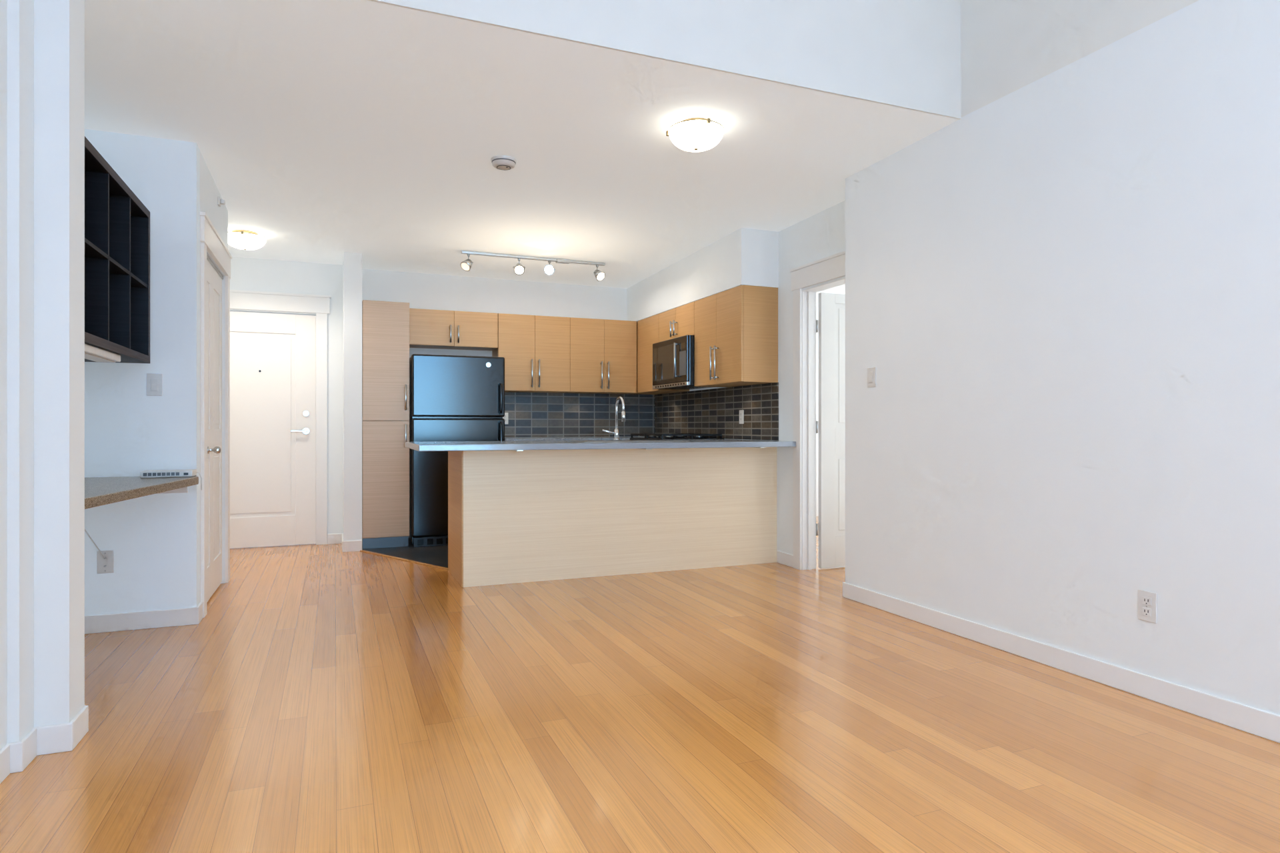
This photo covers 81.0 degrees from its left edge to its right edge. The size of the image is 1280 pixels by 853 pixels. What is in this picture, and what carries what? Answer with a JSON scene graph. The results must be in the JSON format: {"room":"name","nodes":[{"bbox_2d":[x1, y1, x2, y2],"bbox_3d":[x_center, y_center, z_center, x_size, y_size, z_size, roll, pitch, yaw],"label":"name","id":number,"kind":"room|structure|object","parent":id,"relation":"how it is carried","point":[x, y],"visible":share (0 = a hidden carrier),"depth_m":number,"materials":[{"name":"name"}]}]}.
{"room":"empty living room","nodes":[
{"label":"empty living room","id":0,"kind":"room"},
{"bbox_2d":[0,0,7,750],"bbox_3d":[-1.121,-0.800,0.154,0.120,3.700,4.530,0,0,-22],"label":"wall","id":1,"kind":"structure","parent":0,"point":[3,373],"depth_m":2.25,"materials":[{"name":"paint"}]},
{"bbox_2d":[0,744,9,783],"bbox_3d":[-1.061,1.005,0.182,0.012,0.090,4.498,0,0,-22],"label":"baseboard","id":2,"kind":"structure","parent":1,"relation":"attached to","point":[5,762],"depth_m":2.23,"materials":[{"name":"paint"}]},
{"bbox_2d":[7,0,84,743],"bbox_3d":[-2.128,-0.800,2.340,0.583,3.700,0.280,0,0,-22],"label":"wall","id":3,"kind":"structure","parent":0,"point":[45,363],"depth_m":2.41,"materials":[{"name":"paint"}]},
{"bbox_2d":[6,706,88,773],"bbox_3d":[-1.907,1.005,2.424,0.135,0.090,0.292,0,0,-22],"label":"baseboard","id":4,"kind":"structure","parent":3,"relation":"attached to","point":[30,747],"depth_m":2.40,"materials":[{"name":"paint"}]},
{"bbox_2d":[84,128,199,615],"bbox_3d":[-2.732,-0.270,3.887,0.770,2.640,0.100,0,0,-22],"label":"wall","id":5,"kind":"structure","parent":0,"point":[132,429],"depth_m":3.92,"materials":[{"name":"paint"}]},
{"bbox_2d":[96,550,113,573],"bbox_3d":[-2.729,0.692,3.826,0.072,0.116,0.014,0,0,-22],"label":"outlet","id":6,"kind":"object","parent":5,"relation":"attached to","point":[105,565],"visible":1,"depth_m":3.83,"materials":[{"name":"white plastic"}]},
{"bbox_2d":[84,602,203,705],"bbox_3d":[-2.367,1.005,3.258,0.592,0.090,1.600,0,0,-22],"label":"baseboard","id":7,"kind":"structure","parent":5,"relation":"attached to","point":[122,622],"depth_m":3.88,"materials":[{"name":"paint"}]},
{"bbox_2d":[146,373,162,395],"bbox_3d":[-2.531,-0.218,3.909,0.072,0.116,0.010,0,0,-22],"label":"light switch","id":8,"kind":"object","parent":5,"relation":"attached to","point":[154,385],"visible":1,"depth_m":3.91,"materials":[{"name":"white plastic"}]},
{"bbox_2d":[200,150,227,602],"bbox_3d":[-2.971,-0.270,4.475,0.770,2.640,1.170,0,0,-22],"label":"wall","id":9,"kind":"structure","parent":0,"point":[217,215],"depth_m":4.87,"materials":[{"name":"paint"}]},
{"bbox_2d":[206,259,221,602],"bbox_3d":[-2.608,0.023,4.607,0.098,2.030,0.889,0,0,-22],"label":"door","id":10,"kind":"structure","parent":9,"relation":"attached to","point":[214,430],"depth_m":4.66,"materials":[{"name":"paint"}]},
{"bbox_2d":[200,211,231,617],"bbox_3d":[-2.624,-0.060,4.600,0.088,2.220,1.140,0,0,-22],"label":"door frame","id":11,"kind":"structure","parent":9,"relation":"attached to","point":[213,245],"depth_m":4.18,"materials":[{"name":"paint"}]},
{"bbox_2d":[217,196,225,207],"bbox_3d":[-2.636,-1.415,4.725,0.040,0.050,0.060,0,0,-22],"label":"door chime","id":12,"kind":"object","parent":9,"relation":"attached to","point":[220,202],"visible":1,"depth_m":4.71,"materials":[{"name":"white plastic"}]},
{"bbox_2d":[230,256,343,534],"bbox_3d":[-3.395,-0.270,6.510,1.520,2.640,0.120,0,0,-22],"label":"wall","id":13,"kind":"structure","parent":0,"point":[266,275],"depth_m":6.70,"materials":[{"name":"paint"}]},
{"bbox_2d":[230,311,315,548],"bbox_3d":[-3.292,0.029,6.496,0.890,2.030,0.096,0,0,-22],"label":"entry door","id":14,"kind":"structure","parent":13,"relation":"in","point":[273,429],"depth_m":6.54,"materials":[{"name":"paint"}]},
{"bbox_2d":[230,290,331,545],"bbox_3d":[-3.307,-0.058,6.531,1.140,2.215,0.148,0,0,-22],"label":"door frame","id":15,"kind":"structure","parent":13,"relation":"attached to","point":[319,306],"depth_m":6.65,"materials":[{"name":"paint"}]},
{"bbox_2d":[343,252,361,541],"bbox_3d":[-2.526,-0.270,6.583,0.145,2.640,0.600,0,0,-22],"label":"wall","id":16,"kind":"structure","parent":0,"point":[352,396],"depth_m":6.31,"materials":[{"name":"paint"}]},
{"bbox_2d":[327,533,361,551],"bbox_3d":[-2.975,1.005,5.829,1.545,0.090,1.460,0,0,-22],"label":"baseboard","id":17,"kind":"structure","parent":16,"relation":"attached to","point":[352,546],"depth_m":6.31,"materials":[{"name":"paint"}]},
{"bbox_2d":[84,0,959,302],"bbox_3d":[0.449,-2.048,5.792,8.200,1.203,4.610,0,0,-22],"label":"ceiling","id":18,"kind":"structure","parent":0,"point":[378,136],"depth_m":3.90,"materials":[{"name":"paint"}]},
{"bbox_2d":[228,230,266,249],"bbox_3d":[-2.995,-1.406,5.685,0.293,0.128,0.304,0,0,-22],"label":"light","id":19,"kind":"object","parent":18,"relation":"attached to","point":[245,240],"visible":0.88,"depth_m":5.61,"materials":[{"name":"white glass"}]},
{"bbox_2d":[490,155,516,170],"bbox_3d":[-0.774,-1.493,4.263,0.144,0.046,0.144,0,0,-22],"label":"smoke detector","id":20,"kind":"object","parent":18,"relation":"attached to","point":[505,163],"visible":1,"depth_m":4.22,"materials":[{"name":"white plastic"}]},
{"bbox_2d":[460,250,605,281],"bbox_3d":[-0.904,-1.385,6.492,1.280,0.167,0.113,0,0,-22],"label":"track light","id":21,"kind":"object","parent":18,"relation":"attached to","point":[466,265],"visible":1,"depth_m":6.48,"materials":[{"name":"metal"}]},
{"bbox_2d":[666,117,723,151],"bbox_3d":[0.287,-1.470,3.804,0.283,0.128,0.294,0,0,-22],"label":"ceiling light","id":22,"kind":"object","parent":18,"relation":"attached to","point":[695,135],"visible":1,"depth_m":3.73,"materials":[{"name":"white glass"}]},
{"bbox_2d":[626,228,778,321],"bbox_3d":[0.465,-1.311,6.830,0.328,0.478,2.398,0,0,-22],"label":"ceiling soffit","id":23,"kind":"structure","parent":18,"relation":"attached to","point":[743,257],"depth_m":6.11,"materials":[{"name":"paint"}]},
{"bbox_2d":[362,268,818,516],"bbox_3d":[0.295,-0.270,8.120,6.530,2.640,0.120,0,0,-22],"label":"wall","id":24,"kind":"structure","parent":0,"point":[434,291],"depth_m":7.35,"materials":[{"name":"paint"}]},
{"bbox_2d":[502,412,507,424],"bbox_3d":[-1.330,-0.080,7.378,0.070,0.115,0.008,0,0,-22],"label":"outlet","id":25,"kind":"object","parent":24,"relation":"attached to","point":[505,417],"depth_m":7.38,"materials":[{"name":"white plastic"}]},
{"bbox_2d":[409,308,636,393],"bbox_3d":[-1.106,-0.705,7.300,2.221,0.730,0.336,0,0,-22],"label":"upper cabinet","id":26,"kind":"object","parent":24,"relation":"attached to","point":[549,354],"visible":0.98,"depth_m":7.24,"materials":[{"name":"wood"}]},
{"bbox_2d":[504,392,653,437],"bbox_3d":[-0.653,-0.116,7.664,1.710,0.448,0.010,0,0,-22],"label":"tile backsplash","id":27,"kind":"structure","parent":24,"relation":"attached to","point":[554,415],"depth_m":7.65,"materials":[{"name":"tile"}]},
{"bbox_2d":[0,516,1279,852],"bbox_3d":[1.287,1.097,3.601,8.300,0.107,9.500,0,0,-22],"label":"floor","id":28,"kind":"structure","parent":0,"point":[313,699],"depth_m":2.55,"materials":[{"name":"brown wood"}]},
{"bbox_2d":[362,540,447,567],"bbox_3d":[-0.877,1.048,6.641,2.953,0.004,1.738,0,0,-22],"label":"kitchen tile floor","id":29,"kind":"structure","parent":28,"relation":"on","point":[437,555],"depth_m":6.18,"materials":[{"name":"tile"}]},
{"bbox_2d":[362,300,409,549],"bbox_3d":[-2.271,-0.010,6.664,0.382,2.120,0.636,0,0,-22],"label":"pantry cabinet","id":30,"kind":"object","parent":29,"relation":"on","point":[385,423],"visible":0.94,"depth_m":6.41,"materials":[{"name":"brown wood"}]},
{"bbox_2d":[408,354,504,547],"bbox_3d":[-1.693,0.212,6.857,0.805,1.675,0.692,0,0,-22],"label":"refrigerator","id":31,"kind":"object","parent":29,"relation":"on","point":[454,398],"visible":0.75,"depth_m":6.55,"materials":[{"name":"metal"}]},
{"bbox_2d":[504,437,621,441],"bbox_3d":[-0.520,0.580,7.363,1.739,0.940,0.656,0,0,-22],"label":"countertop","id":32,"kind":"structure","parent":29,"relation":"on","point":[561,439],"depth_m":7.07,"materials":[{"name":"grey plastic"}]},
{"bbox_2d":[621,437,663,439],"bbox_3d":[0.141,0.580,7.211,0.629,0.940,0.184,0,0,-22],"label":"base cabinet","id":33,"kind":"object","parent":29,"relation":"on","point":[622,438],"depth_m":7.20,"materials":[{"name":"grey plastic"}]},
{"bbox_2d":[630,433,723,439],"bbox_3d":[0.288,0.548,6.759,0.670,0.964,0.756,0,0,-22],"label":"gas range","id":34,"kind":"object","parent":29,"relation":"on","point":[652,437],"visible":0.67,"depth_m":6.54,"materials":[{"name":"black metal"}]},
{"bbox_2d":[674,439,709,439],"bbox_3d":[0.492,0.530,6.375,0.609,0.840,0.102,0,0,-22],"label":"base cabinet","id":35,"kind":"object","parent":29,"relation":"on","point":[675,439],"depth_m":6.35,"materials":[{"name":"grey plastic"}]},
{"bbox_2d":[448,447,776,587],"bbox_3d":[-0.173,0.600,5.641,2.398,0.900,0.640,0,0,-22],"label":"base cabinet","id":36,"kind":"object","parent":28,"relation":"on","point":[519,512],"depth_m":5.28,"materials":[{"name":"wood"}]},
{"bbox_2d":[404,439,795,452],"bbox_3d":[-0.267,0.130,5.479,2.696,0.040,0.970,0,0,-22],"label":"countertop","id":37,"kind":"structure","parent":36,"relation":"on","point":[621,445],"depth_m":5.05,"materials":[{"name":"grey stone"}]},
{"bbox_2d":[602,396,625,440],"bbox_3d":[-0.200,-0.062,5.750,0.149,0.338,0.192,0,0,-22],"label":"faucet","id":38,"kind":"object","parent":37,"relation":"on","point":[616,433],"visible":1,"depth_m":5.81,"materials":[{"name":"silver metal"}]},
{"bbox_2d":[367,0,960,119],"bbox_3d":[-0.434,-2.098,2.937,4.410,1.105,0.012,0,0,-22],"label":"wall","id":39,"kind":"structure","parent":0,"point":[905,54],"depth_m":3.38,"materials":[{"name":"paint"}]},
{"bbox_2d":[656,200,845,567],"bbox_3d":[0.884,-0.270,6.379,0.132,2.640,3.550,0,0,-22],"label":"wall","id":40,"kind":"structure","parent":0,"point":[820,235],"depth_m":5.64,"materials":[{"name":"paint"}]},
{"bbox_2d":[636,314,689,394],"bbox_3d":[0.226,-0.705,7.413,0.324,0.730,0.535,0,0,-22],"label":"upper cabinet","id":41,"kind":"object","parent":40,"relation":"attached to","point":[647,328],"depth_m":7.40,"materials":[{"name":"wood"}]},
{"bbox_2d":[658,302,692,342],"bbox_3d":[0.471,-0.926,6.812,0.324,0.288,0.758,0,0,-22],"label":"upper cabinet","id":42,"kind":"object","parent":40,"relation":"attached to","point":[677,322],"depth_m":6.72,"materials":[{"name":"wood"}]},
{"bbox_2d":[652,335,712,389],"bbox_3d":[0.422,-0.566,6.793,0.424,0.428,0.752,0,0,-22],"label":"over-the-range microwave","id":43,"kind":"object","parent":42,"relation":"attached to","point":[673,364],"visible":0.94,"depth_m":6.64,"materials":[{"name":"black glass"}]},
{"bbox_2d":[654,382,778,440],"bbox_3d":[0.612,-0.116,6.890,0.010,0.448,2.398,0,0,-22],"label":"tile backsplash","id":44,"kind":"structure","parent":40,"relation":"attached to","point":[714,411],"depth_m":6.59,"materials":[{"name":"tile"}]},
{"bbox_2d":[739,410,743,423],"bbox_3d":[0.849,-0.080,6.284,0.008,0.115,0.070,0,0,-22],"label":"outlet","id":45,"kind":"object","parent":44,"relation":"attached to","point":[741,417],"visible":1,"depth_m":6.27,"materials":[{"name":"white plastic"}]},
{"bbox_2d":[692,285,777,387],"bbox_3d":[0.765,-0.705,6.090,0.324,0.730,0.797,0,0,-22],"label":"upper cabinet","id":46,"kind":"object","parent":40,"relation":"attached to","point":[734,331],"depth_m":5.77,"materials":[{"name":"wood"}]},
{"bbox_2d":[790,250,845,569],"bbox_3d":[1.363,-0.060,5.182,0.148,2.220,0.948,0,0,-22],"label":"door frame","id":47,"kind":"structure","parent":40,"relation":"attached to","point":[829,268],"depth_m":5.50,"materials":[{"name":"paint"}]},
{"bbox_2d":[816,292,845,568],"bbox_3d":[1.688,0.029,5.636,0.833,2.025,0.113,0,0,-22],"label":"bedroom door","id":48,"kind":"structure","parent":40,"relation":"in","point":[831,430],"depth_m":5.54,"materials":[{"name":"paint"}]},
{"bbox_2d":[845,0,1279,715],"bbox_3d":[2.475,-0.800,2.141,0.380,3.700,5.500,0,0,-22],"label":"wall","id":49,"kind":"structure","parent":0,"point":[1063,305],"depth_m":3.13,"materials":[{"name":"paint"}]},
{"bbox_2d":[867,367,875,387],"bbox_3d":[1.352,-0.288,4.383,0.010,0.116,0.072,0,0,-22],"label":"light switch","id":50,"kind":"object","parent":49,"relation":"attached to","point":[871,377],"visible":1,"depth_m":4.38,"materials":[{"name":"white plastic"}]},
{"bbox_2d":[842,582,1279,743],"bbox_3d":[2.407,1.005,2.131,0.270,0.090,5.492,0,0,-22],"label":"baseboard","id":51,"kind":"structure","parent":49,"relation":"attached to","point":[1259,723],"depth_m":3.09,"materials":[{"name":"paint"}]},
{"bbox_2d":[1138,590,1157,623],"bbox_3d":[1.958,0.695,2.896,0.008,0.116,0.072,0,0,-22],"label":"outlet","id":52,"kind":"object","parent":49,"relation":"attached to","point":[1147,606],"visible":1,"depth_m":2.89,"materials":[{"name":"white plastic"}]},
{"bbox_3d":[-2.672,-0.270,3.064,0.120,2.640,1.470,0,0,-22],"label":"wall","id":53,"kind":"structure","parent":0,"visible":0},
{"bbox_2d":[84,136,149,363],"bbox_3d":[-2.459,-0.705,3.221,0.390,0.770,1.120,0,0,-22],"label":"shelf","id":54,"kind":"object","parent":53,"relation":"attached to","point":[117,266],"visible":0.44,"depth_m":3.42,"materials":[{"name":"black wood"}]},
{"bbox_2d":[84,344,120,362],"bbox_3d":[-2.259,-0.301,3.075,0.095,0.035,0.560,0,0,-22],"label":"light","id":55,"kind":"object","parent":54,"relation":"attached to","point":[94,354],"visible":0.48,"depth_m":3.12,"materials":[{"name":"white plastic"}]},
{"bbox_2d":[84,475,198,509],"bbox_3d":[-2.335,0.304,3.208,0.610,0.092,1.453,0,0,-22],"label":"desk","id":56,"kind":"object","parent":53,"relation":"attached to","point":[100,491],"depth_m":3.32,"materials":[{"name":"stone"}]},
{"bbox_2d":[84,472,201,557],"bbox_3d":[-2.564,0.453,3.797,0.610,0.434,0.169,0,0,-22],"label":"cord","id":57,"kind":"object","parent":56,"relation":"on","point":[94,543],"visible":0.52,"depth_m":3.80,"materials":[{"name":"plastic"}]},
{"bbox_2d":[140,469,196,477],"bbox_3d":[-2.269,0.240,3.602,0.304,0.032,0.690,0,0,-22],"label":"switch","id":58,"kind":"object","parent":56,"relation":"on","point":[168,473],"visible":0.96,"depth_m":3.58,"materials":[{"name":"white plastic"}]}
]}

